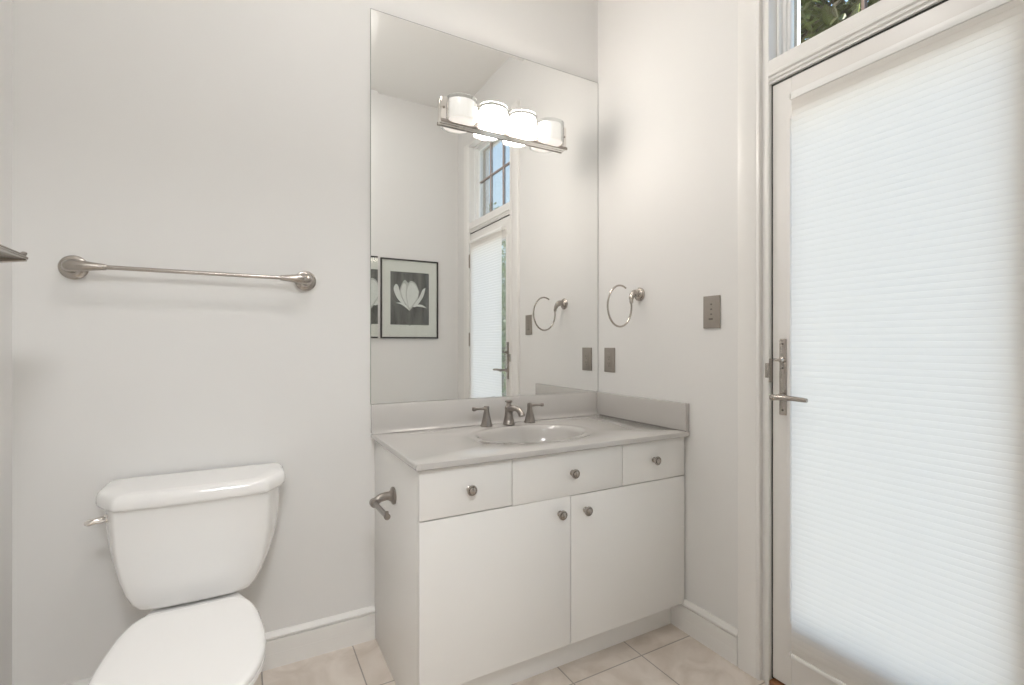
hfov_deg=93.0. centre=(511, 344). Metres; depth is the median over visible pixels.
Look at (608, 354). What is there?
receptacle
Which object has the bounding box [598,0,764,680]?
wall
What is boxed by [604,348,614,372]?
electrical outlet
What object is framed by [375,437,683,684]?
vanity cabinet
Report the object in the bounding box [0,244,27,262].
wall shelf
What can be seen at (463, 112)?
vanity light
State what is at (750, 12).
trim
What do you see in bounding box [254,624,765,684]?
floor
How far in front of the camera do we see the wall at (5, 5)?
1.39 m
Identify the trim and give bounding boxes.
[738,0,762,680]
[765,0,947,684]
[768,0,943,84]
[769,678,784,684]
[797,0,800,44]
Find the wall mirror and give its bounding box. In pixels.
[370,8,597,403]
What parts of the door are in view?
handle, lever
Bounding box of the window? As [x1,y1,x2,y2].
[777,0,866,55]
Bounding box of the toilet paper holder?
[369,487,395,519]
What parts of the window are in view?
sash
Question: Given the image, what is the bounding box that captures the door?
[769,0,988,684]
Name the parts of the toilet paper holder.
rod, arm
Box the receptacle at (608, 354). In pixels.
[607,353,610,366]
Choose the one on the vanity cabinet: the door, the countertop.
the countertop
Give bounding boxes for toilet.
[84,463,285,684]
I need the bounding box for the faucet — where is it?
[472,400,543,426]
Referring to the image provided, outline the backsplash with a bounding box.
[371,392,597,433]
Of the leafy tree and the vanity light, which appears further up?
the leafy tree
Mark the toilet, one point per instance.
(182, 546)
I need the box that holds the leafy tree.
[801,0,879,42]
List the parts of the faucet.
lever, handle, spout, handle, lever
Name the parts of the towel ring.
arm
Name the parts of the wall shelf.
rail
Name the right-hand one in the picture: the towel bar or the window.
the window
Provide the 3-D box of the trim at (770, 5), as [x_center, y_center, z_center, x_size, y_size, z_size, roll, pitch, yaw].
[1.101,-0.215,1.391,0.150,2.755,0.710,0,0,-29]
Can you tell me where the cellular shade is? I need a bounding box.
[789,0,1023,684]
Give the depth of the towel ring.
2.17 m
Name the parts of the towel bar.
post, rod, post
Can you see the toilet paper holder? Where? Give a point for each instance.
(390, 496)
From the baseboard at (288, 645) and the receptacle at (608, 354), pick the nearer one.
the baseboard at (288, 645)
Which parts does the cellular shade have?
rail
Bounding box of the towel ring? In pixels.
[607,285,644,327]
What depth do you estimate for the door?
1.62 m
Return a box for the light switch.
[703,295,720,328]
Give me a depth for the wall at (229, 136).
1.65 m
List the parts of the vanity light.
glass, lamp shade, glass, lamp shade, rail, lamp shade, glass, lamp shade, glass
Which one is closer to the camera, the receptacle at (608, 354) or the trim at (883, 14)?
the trim at (883, 14)
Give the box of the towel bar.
[58,255,315,290]
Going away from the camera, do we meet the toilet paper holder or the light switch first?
the toilet paper holder
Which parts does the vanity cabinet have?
panel, drawer, knob, cabinet door, knob, drawer, knob, knob, cabinet door, drawer, knob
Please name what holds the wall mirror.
attached to the wall at (229, 136)
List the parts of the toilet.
flush lever, seat lid, tank lid, tank, bowl, seat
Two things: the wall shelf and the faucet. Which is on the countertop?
the faucet
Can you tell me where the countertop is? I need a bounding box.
[371,392,688,471]
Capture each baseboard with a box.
[63,605,375,684]
[671,598,737,665]
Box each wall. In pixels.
[0,0,11,684]
[12,0,597,684]
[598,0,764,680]
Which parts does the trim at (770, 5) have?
strike plate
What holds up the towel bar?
attached to the wall at (229, 136)
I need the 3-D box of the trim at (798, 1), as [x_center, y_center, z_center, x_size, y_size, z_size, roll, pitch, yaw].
[1.181,-0.235,1.435,0.032,2.795,0.790,0,0,-29]
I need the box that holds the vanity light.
[440,93,566,150]
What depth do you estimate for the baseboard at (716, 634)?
1.87 m
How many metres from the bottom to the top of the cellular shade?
1.830 m

